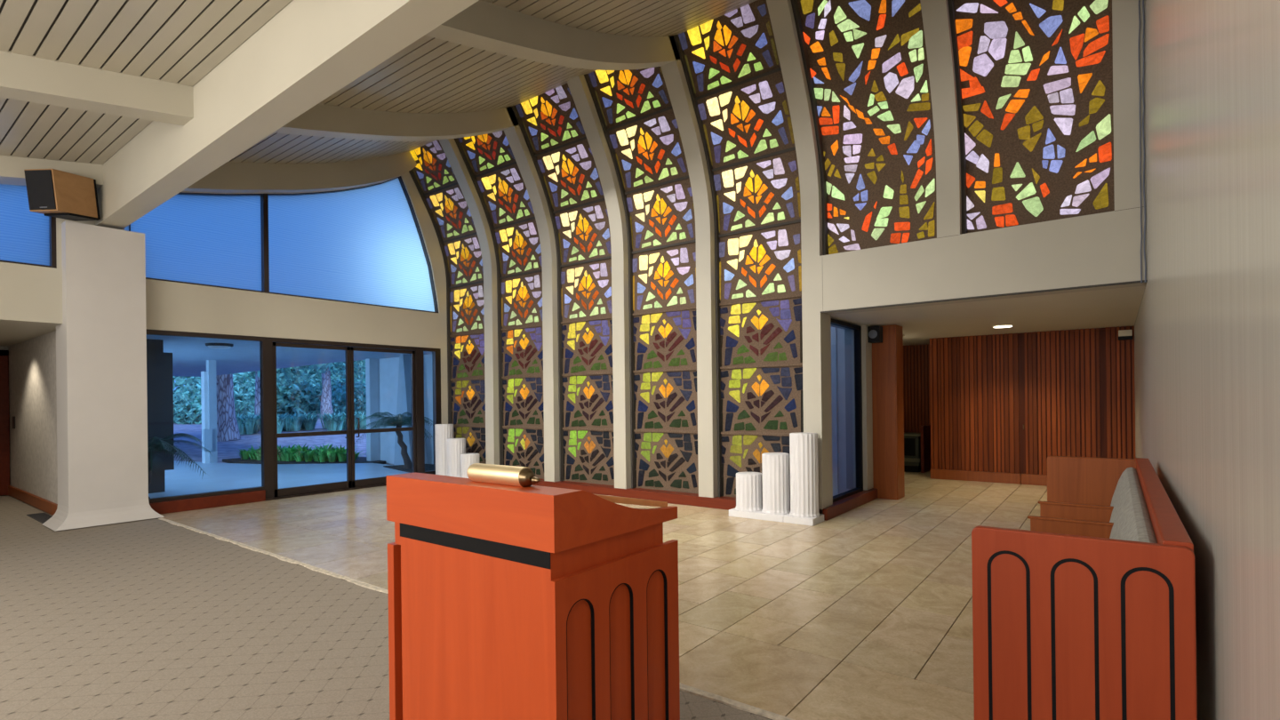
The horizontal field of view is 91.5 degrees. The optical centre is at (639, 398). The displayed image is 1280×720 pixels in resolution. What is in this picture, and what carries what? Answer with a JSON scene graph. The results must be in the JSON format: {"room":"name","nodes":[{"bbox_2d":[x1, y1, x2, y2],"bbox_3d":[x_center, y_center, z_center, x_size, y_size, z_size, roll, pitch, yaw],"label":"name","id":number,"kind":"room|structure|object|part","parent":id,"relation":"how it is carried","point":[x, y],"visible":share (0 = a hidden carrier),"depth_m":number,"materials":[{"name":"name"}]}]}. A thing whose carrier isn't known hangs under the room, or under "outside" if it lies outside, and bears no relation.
{"room":"house of worship","nodes":[
{"label":"house of worship","id":0,"kind":"room"},
{"bbox_2d":[0,321,55,346],"bbox_3d":[-9.694,-0.953,8.618,4.555,0.100,2.200,-1,0,37],"label":"ceiling","id":1,"kind":"structure","parent":0,"point":[11,333],"depth_m":8.52,"materials":[{"name":"beige paint"}]},
{"bbox_2d":[0,330,57,503],"bbox_3d":[-9.739,0.333,8.538,4.555,2.670,2.200,-1,0,37],"label":"wall","id":2,"kind":"structure","parent":0,"point":[32,362],"depth_m":9.37,"materials":[{"name":"paint"}]},
{"bbox_2d":[0,350,9,495],"bbox_3d":[-11.073,0.409,10.081,0.142,2.450,1.240,-1,0,37],"label":"door","id":3,"kind":"structure","parent":2,"relation":"in","point":[4,427],"depth_m":10.52,"materials":[{"name":"brown wood"}]},
{"bbox_2d":[12,416,15,428],"bbox_3d":[-10.383,0.396,10.338,0.150,0.200,0.015,-1,0,37],"label":"light switch","id":4,"kind":"object","parent":2,"relation":"attached to","point":[13,417],"visible":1,"depth_m":10.30,"materials":[{"name":"black plastic"}]},
{"bbox_2d":[8,485,57,515],"bbox_3d":[-9.041,1.530,9.316,4.300,0.160,0.035,-1,0,37],"label":"baseboard","id":5,"kind":"structure","parent":2,"relation":"attached to","point":[44,505],"depth_m":9.29,"materials":[{"name":"brown wood"}]},
{"bbox_2d":[0,0,291,164],"bbox_3d":[-5.573,-2.202,1.177,11.155,1.686,9.160,-1,0,37],"label":"ceiling","id":6,"kind":"structure","parent":0,"point":[180,42],"depth_m":5.02,"materials":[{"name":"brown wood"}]},
{"bbox_2d":[0,155,103,189],"bbox_3d":[-9.620,-2.050,4.254,0.385,1.727,9.158,-1,0,37],"label":"ceiling beam","id":7,"kind":"structure","parent":6,"relation":"attached to","point":[12,168],"depth_m":7.34,"materials":[{"name":"beige paint"}]},
{"bbox_2d":[0,50,193,125],"bbox_3d":[-7.091,-2.058,2.331,0.270,1.772,9.158,-1,0,37],"label":"ceiling beam","id":8,"kind":"structure","parent":6,"relation":"attached to","point":[22,77],"depth_m":5.34,"materials":[{"name":"beige paint"}]},
{"bbox_2d":[0,171,447,423],"bbox_3d":[-8.219,-1.476,6.612,0.250,6.250,14.600,-1,0,37],"label":"wall","id":9,"kind":"structure","parent":0,"point":[28,293],"depth_m":9.58,"materials":[{"name":"beige paint"}]},
{"bbox_2d":[0,184,56,268],"bbox_3d":[-9.039,-2.118,5.461,0.110,1.058,5.796,-1,0,37],"label":"window","id":10,"kind":"structure","parent":9,"relation":"in","point":[27,237],"depth_m":7.57,"materials":[{"name":"blue glass"}]},
{"bbox_3d":[-9.039,-2.118,5.461,0.110,1.058,5.796,-1,0,37],"label":"frame","id":11,"kind":"part","parent":10,"relation":"part of","materials":[{"name":"brown metal"}]},
{"bbox_2d":[149,489,265,514],"bbox_3d":[-6.326,1.494,8.988,0.230,0.165,1.630,-1,0,37],"label":"baseboard","id":12,"kind":"structure","parent":9,"relation":"attached to","point":[256,496],"depth_m":8.95,"materials":[{"name":"brown wood"}]},
{"bbox_2d":[124,176,438,312],"bbox_3d":[-5.439,-2.871,10.216,0.120,2.477,4.876,-1,0,37],"label":"window","id":13,"kind":"structure","parent":9,"relation":"in","point":[365,245],"depth_m":10.14,"materials":[{"name":"blue glass"}]},
{"bbox_2d":[146,328,441,503],"bbox_3d":[-5.371,0.305,10.217,0.105,2.520,4.860,-1,0,37],"label":"window","id":14,"kind":"structure","parent":9,"relation":"in","point":[266,343],"depth_m":9.68,"materials":[{"name":"brown metal"}]},
{"bbox_2d":[272,342,351,496],"bbox_3d":[-5.330,0.325,10.204,0.137,2.420,1.240,-1,0,37],"label":"door","id":15,"kind":"structure","parent":14,"relation":"attached to","point":[329,486],"depth_m":10.23,"materials":[{"name":"brown metal"}]},
{"bbox_3d":[-4.985,0.500,10.610,0.082,0.344,0.024,-1,0,37],"label":"pull handle","id":16,"kind":"part","parent":15,"relation":"part of","materials":[{"name":"brown metal"}]},
{"bbox_2d":[350,346,415,487],"bbox_3d":[-4.573,0.315,11.199,0.137,2.420,1.240,-1,0,37],"label":"door","id":17,"kind":"structure","parent":14,"relation":"attached to","point":[366,482],"depth_m":11.06,"materials":[{"name":"brown metal"}]},
{"bbox_2d":[0,495,770,719],"bbox_3d":[-7.515,1.637,3.020,16.350,0.068,9.687,-1,0,37],"label":"floor","id":18,"kind":"structure","parent":0,"point":[153,619],"depth_m":4.13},
{"bbox_2d":[26,512,51,523],"bbox_3d":[-8.020,1.603,8.386,1.050,0.012,0.180,-1,0,37],"label":"floor vent","id":19,"kind":"object","parent":18,"relation":"in","point":[42,517],"visible":0.76,"depth_m":8.43,"materials":[{"name":"black metal"}]},
{"bbox_2d":[42,220,164,531],"bbox_3d":[-6.973,-0.298,8.100,0.718,3.765,1.080,-1,0,37],"label":"support column","id":20,"kind":"structure","parent":18,"relation":"on","point":[101,335],"depth_m":7.91,"materials":[{"name":"paint"}]},
{"bbox_2d":[95,0,479,229],"bbox_3d":[-2.688,-2.818,4.899,10.655,1.100,0.271,-1,0,37],"label":"beam","id":21,"kind":"structure","parent":20,"relation":"on","point":[309,51],"depth_m":5.05,"materials":[{"name":"beige paint"}]},
{"bbox_2d":[24,168,100,221],"bbox_3d":[-6.893,-2.430,7.459,0.611,0.540,0.687,-1,0,37],"label":"speaker","id":22,"kind":"object","parent":21,"relation":"attached to","point":[54,193],"visible":1,"depth_m":7.29},
{"bbox_2d":[24,169,55,209],"bbox_3d":[-6.907,-2.403,7.184,0.310,0.438,0.066,-1,0,2],"label":"grille","id":23,"kind":"object","parent":22,"relation":"attached to","point":[41,184],"depth_m":7.18,"materials":[{"name":"fabric"}]},
{"bbox_3d":[-6.880,-2.459,7.717,0.335,0.479,0.080,-1,0,2],"label":"plate","id":24,"kind":"part","parent":22,"relation":"part of","materials":[{"name":"metal"}]},
{"bbox_2d":[158,517,794,719],"bbox_3d":[-2.250,1.535,5.117,10.305,0.017,0.057,-1,0,37],"label":"strip","id":25,"kind":"object","parent":18,"relation":"on","point":[683,687],"visible":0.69,"depth_m":5.01,"materials":[{"name":"stone"}]},
{"bbox_2d":[386,472,679,719],"bbox_3d":[-0.432,0.911,2.513,0.952,1.212,0.690,-1,0,37],"label":"lectern","id":26,"kind":"object","parent":18,"relation":"on","point":[506,602],"visible":0.98,"depth_m":2.21,"materials":[{"name":"orange wood"}]},
{"bbox_3d":[-0.792,1.053,2.788,0.044,0.937,0.690,-1,0,37],"label":"panel","id":27,"kind":"part","parent":26,"relation":"part of","materials":[{"name":"orange wood"}]},
{"bbox_3d":[-0.428,1.029,2.466,0.838,0.977,0.608,-1,0,37],"label":"panel","id":28,"kind":"part","parent":26,"relation":"part of","materials":[{"name":"orange wood"}]},
{"bbox_2d":[466,463,540,487],"bbox_3d":[-0.485,0.274,2.228,0.360,0.071,0.068,-1,0,37],"label":"brass lamp","id":29,"kind":"object","parent":26,"relation":"on","point":[523,476],"visible":1,"depth_m":2.19,"materials":[{"name":"gold metal"}]},
{"bbox_3d":[-0.062,1.042,2.233,0.026,0.942,0.690,-1,0,37],"label":"panel","id":30,"kind":"part","parent":26,"relation":"part of","materials":[{"name":"orange wood"}]},
{"bbox_2d":[228,0,756,164],"bbox_3d":[-1.292,-4.046,6.837,11.155,1.625,4.520,-1,0,37],"label":"ceiling","id":31,"kind":"structure","parent":0,"point":[430,75],"depth_m":7.22,"materials":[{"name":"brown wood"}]},
{"bbox_2d":[182,152,416,192],"bbox_3d":[-5.477,-3.713,9.878,0.205,1.779,4.290,-1,0,37],"label":"ceiling beam","id":32,"kind":"structure","parent":31,"relation":"attached to","point":[230,177],"depth_m":9.87,"materials":[{"name":"paint"}]},
{"bbox_2d":[273,104,518,141],"bbox_3d":[-3.238,-3.764,8.175,0.236,1.732,4.290,-1,0,37],"label":"ceiling beam","id":33,"kind":"structure","parent":31,"relation":"attached to","point":[321,120],"depth_m":8.07,"materials":[{"name":"paint"}]},
{"bbox_2d":[424,0,679,70],"bbox_3d":[-0.829,-3.793,6.343,0.234,1.732,4.290,-1,0,37],"label":"ceiling beam","id":34,"kind":"structure","parent":31,"relation":"attached to","point":[485,26],"depth_m":6.10,"materials":[{"name":"paint"}]},
{"bbox_2d":[156,470,1047,719],"bbox_3d":[0.906,1.529,9.556,10.855,0.080,10.913,-1,0,37],"label":"floor","id":35,"kind":"structure","parent":0,"point":[864,612],"depth_m":5.03,"materials":[{"name":"tile"}]},
{"bbox_2d":[265,483,386,500],"bbox_3d":[-4.957,1.548,10.730,0.140,0.035,2.800,-1,0,37],"label":"threshold","id":36,"kind":"object","parent":35,"relation":"on","point":[381,484],"visible":0.5,"depth_m":10.29,"materials":[{"name":"brown metal"}]},
{"bbox_2d":[434,424,453,475],"bbox_3d":[-3.689,0.973,11.771,0.352,0.983,0.352,-1,0,37],"label":"fluted column","id":37,"kind":"structure","parent":35,"relation":"on","point":[443,432],"depth_m":11.62,"materials":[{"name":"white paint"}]},
{"bbox_2d":[447,438,465,477],"bbox_3d":[-3.393,1.100,11.547,0.352,0.723,0.352,-1,0,37],"label":"fluted column","id":38,"kind":"structure","parent":35,"relation":"on","point":[456,447],"depth_m":11.40,"materials":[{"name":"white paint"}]},
{"bbox_2d":[460,453,479,478],"bbox_3d":[-3.081,1.228,11.311,0.352,0.458,0.352,-1,0,37],"label":"fluted column","id":39,"kind":"structure","parent":35,"relation":"on","point":[467,460],"depth_m":11.17,"materials":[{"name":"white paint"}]},
{"bbox_2d":[532,478,735,510],"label":"baseboard","id":40,"kind":"structure","parent":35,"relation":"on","point":[724,502],"depth_m":9.11,"materials":[{"name":"brown wood"}]},
{"bbox_2d":[408,139,486,463],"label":"window","id":41,"kind":"structure","parent":40,"relation":"on","point":[434,178],"depth_m":11.85,"materials":[{"name":"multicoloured glass"}]},
{"bbox_2d":[438,138,499,464],"bbox_3d":[-2.958,-1.683,11.014,0.230,6.157,1.368,-1,0,37],"label":"rib","id":42,"kind":"object","parent":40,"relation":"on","point":[449,146],"visible":0.6,"depth_m":11.24,"materials":[{"name":"paint"}]},
{"bbox_2d":[454,130,543,479],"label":"window","id":43,"kind":"structure","parent":40,"relation":"on","point":[489,159],"depth_m":10.94,"materials":[{"name":"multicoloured glass"}]},
{"bbox_2d":[504,106,559,481],"bbox_3d":[-1.752,-1.698,10.097,0.236,6.157,1.368,-1,0,37],"label":"rib","id":44,"kind":"object","parent":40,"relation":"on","point":[514,134],"visible":0.66,"depth_m":10.33,"materials":[{"name":"paint"}]},
{"bbox_2d":[511,83,614,485],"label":"window","id":45,"kind":"structure","parent":40,"relation":"on","point":[550,124],"depth_m":9.99,"materials":[{"name":"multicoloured glass"}]},
{"bbox_2d":[566,74,631,488],"bbox_3d":[-0.546,-1.712,9.180,0.233,6.157,1.368,-1,0,37],"label":"rib","id":46,"kind":"object","parent":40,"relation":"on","point":[578,85],"visible":0.74,"depth_m":9.41,"materials":[{"name":"paint"}]},
{"bbox_2d":[584,66,698,493],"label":"window","id":47,"kind":"structure","parent":40,"relation":"on","point":[634,108],"depth_m":9.07,"materials":[{"name":"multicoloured glass"}]},
{"bbox_2d":[660,35,718,497],"bbox_3d":[0.658,-1.727,8.264,0.234,6.157,1.368,-1,0,37],"label":"rib","id":48,"kind":"object","parent":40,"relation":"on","point":[673,72],"visible":0.66,"depth_m":8.50,"materials":[{"name":"paint"}]},
{"bbox_2d":[673,0,803,497],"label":"window","id":49,"kind":"structure","parent":40,"relation":"on","point":[731,64],"depth_m":8.12,"materials":[{"name":"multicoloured glass"}]},
{"bbox_2d":[735,472,762,511],"bbox_3d":[1.385,1.174,7.915,0.352,0.458,0.352,-1,0,37],"label":"fluted column","id":50,"kind":"structure","parent":35,"relation":"on","point":[748,484],"depth_m":7.78,"materials":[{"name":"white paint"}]},
{"bbox_2d":[761,452,790,514],"bbox_3d":[1.677,1.038,7.691,0.352,0.723,0.352,-1,0,37],"label":"fluted column","id":51,"kind":"structure","parent":35,"relation":"on","point":[776,485],"depth_m":7.55,"materials":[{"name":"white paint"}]},
{"bbox_2d":[728,507,823,526],"bbox_3d":[1.670,1.440,7.700,1.108,0.080,0.360,-1,0,37],"label":"plinth","id":52,"kind":"object","parent":35,"relation":"on","point":[755,515],"visible":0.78,"depth_m":7.50,"materials":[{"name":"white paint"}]},
{"bbox_2d":[789,432,819,518],"bbox_3d":[1.966,0.905,7.470,0.352,0.983,0.352,-1,0,37],"label":"fluted column","id":53,"kind":"structure","parent":35,"relation":"on","point":[804,450],"depth_m":7.33,"materials":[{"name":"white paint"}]},
{"bbox_2d":[818,488,877,520],"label":"baseboard","id":54,"kind":"structure","parent":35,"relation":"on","point":[843,506],"depth_m":8.17,"materials":[{"name":"brown wood"}]},
{"bbox_2d":[766,0,832,513],"bbox_3d":[1.874,-1.671,7.340,0.230,6.297,1.368,-1,0,37],"label":"rib","id":55,"kind":"object","parent":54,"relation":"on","point":[816,324],"visible":0.84,"depth_m":7.58,"materials":[{"name":"paint"}]},
{"bbox_2d":[872,324,904,499],"bbox_3d":[3.619,0.196,9.229,0.445,2.520,0.370,-1,0,37],"label":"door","id":56,"kind":"structure","parent":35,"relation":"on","point":[887,356],"depth_m":9.05,"materials":[{"name":"brown wood"}]},
{"bbox_2d":[867,325,882,343],"bbox_3d":[3.388,-0.926,9.031,0.200,0.230,0.188,-1,0,37],"label":"speaker","id":57,"kind":"object","parent":56,"relation":"attached to","point":[875,333],"visible":0.88,"depth_m":8.95},
{"bbox_2d":[904,432,920,471],"bbox_3d":[5.362,1.063,12.446,0.570,0.745,0.550,-1,0,37],"label":"stove","id":58,"kind":"object","parent":35,"relation":"on","point":[912,441],"visible":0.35,"depth_m":12.17,"materials":[{"name":"metal"}]},
{"bbox_3d":[5.191,0.947,12.264,0.420,0.340,0.010,-1,0,37],"label":"door","id":59,"kind":"part","parent":58,"relation":"part of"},
{"bbox_3d":[5.358,0.713,12.446,0.570,0.045,0.550,-1,0,37],"label":"plate","id":60,"kind":"part","parent":58,"relation":"part of","materials":[{"name":"metal"}]},
{"bbox_2d":[920,424,930,472],"bbox_3d":[5.623,0.982,12.266,0.055,0.900,0.580,-1,0,37],"label":"wall","id":61,"kind":"structure","parent":35,"relation":"on","point":[925,430],"depth_m":12.14,"materials":[{"name":"brown wood"}]},
{"bbox_2d":[971,456,1197,719],"bbox_3d":[2.526,0.964,3.504,0.638,1.012,3.348,-1,0,37],"label":"pew","id":62,"kind":"object","parent":35,"relation":"on","point":[1087,612],"visible":1,"depth_m":2.20,"materials":[{"name":"brown wood"}]},
{"bbox_3d":[3.528,0.957,4.819,0.636,1.000,0.042,-1,0,37],"label":"panel","id":63,"kind":"part","parent":62,"relation":"part of","materials":[{"name":"brown wood"}]},
{"bbox_2d":[1109,467,1157,543],"bbox_3d":[2.649,0.786,3.409,0.184,0.522,3.247,-1,0,37],"label":"cushion","id":64,"kind":"object","parent":62,"relation":"on","point":[1131,518],"depth_m":3.34,"materials":[{"name":"grey fabric"}]},
{"bbox_3d":[2.709,0.795,3.364,0.165,0.625,3.267,-1,0,37],"label":"backrest","id":65,"kind":"part","parent":62,"relation":"part of","materials":[{"name":"brown wood"}]},
{"bbox_2d":[830,317,873,490],"bbox_3d":[3.311,0.175,10.738,1.322,2.670,6.290,-1,0,21],"label":"wall","id":66,"kind":"structure","parent":0,"point":[849,336],"depth_m":9.03,"materials":[{"name":"paint"}]},
{"bbox_2d":[830,318,863,502],"bbox_3d":[2.712,0.147,8.397,0.090,2.360,1.490,-1,0,37],"label":"window","id":67,"kind":"structure","parent":66,"relation":"in","point":[857,329],"depth_m":8.93,"materials":[{"name":"black metal"}]},
{"bbox_2d":[819,206,1147,314],"bbox_3d":[3.501,-1.403,6.750,3.070,0.680,0.341,-1,0,37],"label":"wall header","id":68,"kind":"structure","parent":0,"point":[1102,248],"depth_m":6.43,"materials":[{"name":"paint"}]},
{"bbox_2d":[790,0,936,255],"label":"window","id":69,"kind":"structure","parent":68,"relation":"in","point":[865,61],"depth_m":7.09,"materials":[{"name":"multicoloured glass"}]},
{"bbox_2d":[920,0,961,238],"bbox_3d":[3.078,-3.286,6.410,0.226,3.097,1.368,-1,0,37],"label":"rib","id":70,"kind":"object","parent":68,"relation":"on","point":[935,13],"visible":0.84,"depth_m":6.58,"materials":[{"name":"paint"}]},
{"bbox_2d":[947,0,1114,234],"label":"window","id":71,"kind":"structure","parent":68,"relation":"in","point":[1034,78],"depth_m":6.24,"materials":[{"name":"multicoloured glass"}]},
{"bbox_2d":[820,280,1147,345],"bbox_3d":[4.739,-1.121,9.595,4.550,0.112,6.371,-1,0,37],"label":"ceiling","id":72,"kind":"structure","parent":0,"point":[1117,307],"depth_m":7.96,"materials":[{"name":"beige paint"}]},
{"bbox_2d":[992,325,1013,327],"bbox_3d":[5.443,-1.078,9.356,0.270,0.010,0.270,-1,0,37],"label":"recessed light","id":73,"kind":"object","parent":72,"relation":"in","point":[1001,326],"visible":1,"depth_m":9.30,"materials":[{"name":"beige plastic"}]},
{"bbox_2d":[903,325,1135,484],"bbox_3d":[6.247,0.189,11.365,4.383,2.570,1.548,-1,0,37],"label":"wall","id":74,"kind":"structure","parent":0,"point":[1006,403],"depth_m":10.41,"materials":[{"name":"brown wood"}]},
{"bbox_2d":[930,468,1047,486],"bbox_3d":[6.395,1.338,10.363,2.890,0.170,0.080,-1,0,37],"label":"baseboard","id":75,"kind":"structure","parent":74,"relation":"attached to","point":[935,474],"depth_m":10.64,"materials":[{"name":"brown wood"}]},
{"bbox_2d":[1118,329,1132,340],"bbox_3d":[7.393,-0.970,9.502,0.175,0.140,0.130,-1,0,37],"label":"alarm box","id":76,"kind":"object","parent":74,"relation":"attached to","point":[1124,334],"visible":1,"depth_m":9.45,"materials":[{"name":"beige plastic"}]},
{"bbox_2d":[1134,0,1279,719],"bbox_3d":[1.859,-1.998,1.898,0.200,7.050,19.300,-1,0,37],"label":"wall","id":77,"kind":"structure","parent":0,"point":[1207,324],"depth_m":1.84,"materials":[{"name":"white paint"}]},
{"bbox_2d":[1112,0,1146,210],"bbox_3d":[4.298,-3.301,5.482,0.230,3.097,1.368,-1,0,37],"label":"rib","id":78,"kind":"object","parent":77,"relation":"on","point":[1124,12],"visible":0.73,"depth_m":5.71,"materials":[{"name":"paint"}]},
{"bbox_2d":[1138,0,1142,283],"bbox_3d":[4.294,-2.746,5.345,0.019,3.388,0.893,-1,0,37],"label":"cable","id":79,"kind":"object","parent":77,"relation":"attached to","point":[1139,0],"visible":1,"depth_m":5.69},
{"bbox_2d":[1142,0,1146,282],"bbox_3d":[4.316,-2.747,5.328,0.022,3.389,0.895,-1,0,37],"label":"cable","id":80,"kind":"object","parent":77,"relation":"attached to","point":[1143,12],"visible":1,"depth_m":5.67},
{"label":"outside","id":81,"kind":"structure","parent":0,"visible":0},
{"bbox_2d":[146,335,431,376],"bbox_3d":[-15.711,-1.095,12.940,19.345,0.330,17.600,-1,0,37],"label":"ceiling","id":82,"kind":"structure","parent":81,"point":[190,355],"depth_m":14.82,"materials":[{"name":"white paint"}]},
{"bbox_2d":[205,343,233,349],"bbox_3d":[-7.866,-0.975,11.662,0.440,0.100,0.440,-1,0,37],"label":"light","id":83,"kind":"object","parent":82,"relation":"attached to","point":[217,346],"visible":1,"depth_m":11.54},
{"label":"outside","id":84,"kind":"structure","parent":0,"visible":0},
{"bbox_2d":[173,412,393,464],"bbox_3d":[-26.008,1.547,41.773,70.000,0.816,85.000,-1,0,37],"label":"ground","id":85,"kind":"structure","parent":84,"point":[225,449],"depth_m":24.32,"materials":[{"name":"grey concrete"}]},
{"bbox_2d":[172,360,366,423],"bbox_3d":[-36.556,-1.134,59.163,37.202,11.294,60.855,-1,0,37],"label":"trees","id":86,"kind":"object","parent":85,"relation":"on","point":[305,396],"visible":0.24,"depth_m":49.56,"materials":[{"name":"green plant"}]},
{"bbox_2d":[216,361,345,441],"bbox_3d":[-16.261,-2.045,24.846,8.842,7.552,7.573,-1,0,-27],"label":"pine tree","id":87,"kind":"object","parent":85,"relation":"on","point":[228,429],"visible":0.02,"depth_m":25.34,"materials":[{"name":"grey plant"}]},
{"bbox_2d":[254,361,345,416],"bbox_3d":[-20.299,-2.339,33.336,8.473,8.037,7.374,-1,0,37],"label":"pine tree","id":88,"kind":"object","parent":85,"relation":"on","point":[292,372],"visible":0.06,"depth_m":33.12,"materials":[{"name":"green plant"}]},
{"bbox_2d":[235,409,366,434],"bbox_3d":[-16.548,1.085,32.378,5.748,1.030,10.304,-1,0,37],"label":"hedge","id":89,"kind":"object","parent":85,"relation":"on","point":[250,425],"depth_m":30.68,"materials":[{"name":"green plant"}]},
{"bbox_2d":[222,456,386,463],"bbox_3d":[-8.945,1.673,16.715,5.052,0.070,2.257,-1,0,26],"label":"planting bed","id":90,"kind":"object","parent":85,"relation":"on","point":[361,460],"visible":0.35,"depth_m":16.13,"materials":[{"name":"soil"}]},
{"bbox_2d":[237,442,365,462],"bbox_3d":[-9.030,1.390,16.598,4.039,0.519,1.311,-1,0,23],"label":"plants","id":91,"kind":"object","parent":90,"relation":"in","point":[299,453],"visible":0.77,"depth_m":16.27,"materials":[{"name":"green plant"}]},
{"bbox_2d":[276,360,365,418],"bbox_3d":[-23.214,-2.906,46.352,7.326,9.061,8.548,-1,0,37],"label":"pine tree","id":92,"kind":"object","parent":85,"relation":"on","point":[325,405],"visible":0.09,"depth_m":46.79,"materials":[{"name":"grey plant"}]},
{"bbox_2d":[365,353,433,463],"bbox_3d":[-5.049,0.261,14.959,4.850,2.800,0.500,-1,0,37],"label":"wall","id":93,"kind":"structure","parent":85,"relation":"on","point":[381,375],"depth_m":16.11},
{"bbox_2d":[393,354,427,464],"bbox_3d":[-5.545,0.307,15.048,0.750,2.720,0.440,-1,0,37],"label":"buttress","id":94,"kind":"object","parent":85,"relation":"on","point":[404,387],"visible":0.36,"depth_m":14.86,"materials":[{"name":"white concrete"}]},
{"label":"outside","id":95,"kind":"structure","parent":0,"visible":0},
{"bbox_2d":[148,460,407,498],"bbox_3d":[-13.359,1.732,12.685,15.345,0.100,20.000,-1,0,37],"label":"patio","id":96,"kind":"structure","parent":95,"point":[184,479],"depth_m":13.07,"materials":[{"name":"concrete"}]},
{"bbox_2d":[146,338,174,493],"bbox_3d":[-8.538,0.303,10.741,0.400,2.640,0.720,-1,0,37],"label":"patio column","id":97,"kind":"structure","parent":96,"relation":"on","point":[159,364],"depth_m":10.76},
{"bbox_2d":[147,432,210,498],"bbox_3d":[-7.759,1.104,9.836,1.762,1.093,1.709,-1,0,37],"label":"palm","id":98,"kind":"object","parent":96,"relation":"on","point":[161,445],"visible":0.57,"depth_m":9.84,"materials":[{"name":"green plant"}]},
{"bbox_2d":[200,360,217,463],"bbox_3d":[-11.109,0.334,16.050,0.320,2.640,0.300,-1,0,37],"label":"patio column","id":99,"kind":"structure","parent":96,"relation":"on","point":[208,379],"depth_m":15.99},
{"bbox_2d":[383,464,433,472],"bbox_3d":[-4.710,1.567,13.896,2.850,0.020,1.200,-1,0,37],"label":"planting bed","id":100,"kind":"object","parent":96,"relation":"on","point":[428,467],"visible":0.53,"depth_m":14.08,"materials":[{"name":"concrete"}]},
{"bbox_2d":[354,411,432,469],"bbox_3d":[-5.365,0.956,13.821,1.815,1.325,1.828,-1,0,-1],"label":"palm","id":101,"kind":"object","parent":100,"relation":"in","point":[391,421],"visible":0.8,"depth_m":13.82,"materials":[{"name":"green plant"}]},
{"bbox_3d":[0.266,1.622,12.815,8.880,0.150,5.300,-1,0,37],"label":"courtyard","id":102,"kind":"object","parent":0,"visible":0},
{"bbox_2d":[830,326,851,495],"bbox_3d":[0.813,-0.160,13.463,9.000,3.500,3.980,-1,0,37],"label":"wall","id":103,"kind":"structure","parent":102,"relation":"on","point":[837,334],"depth_m":9.35,"materials":[{"name":"paint"}]}
]}

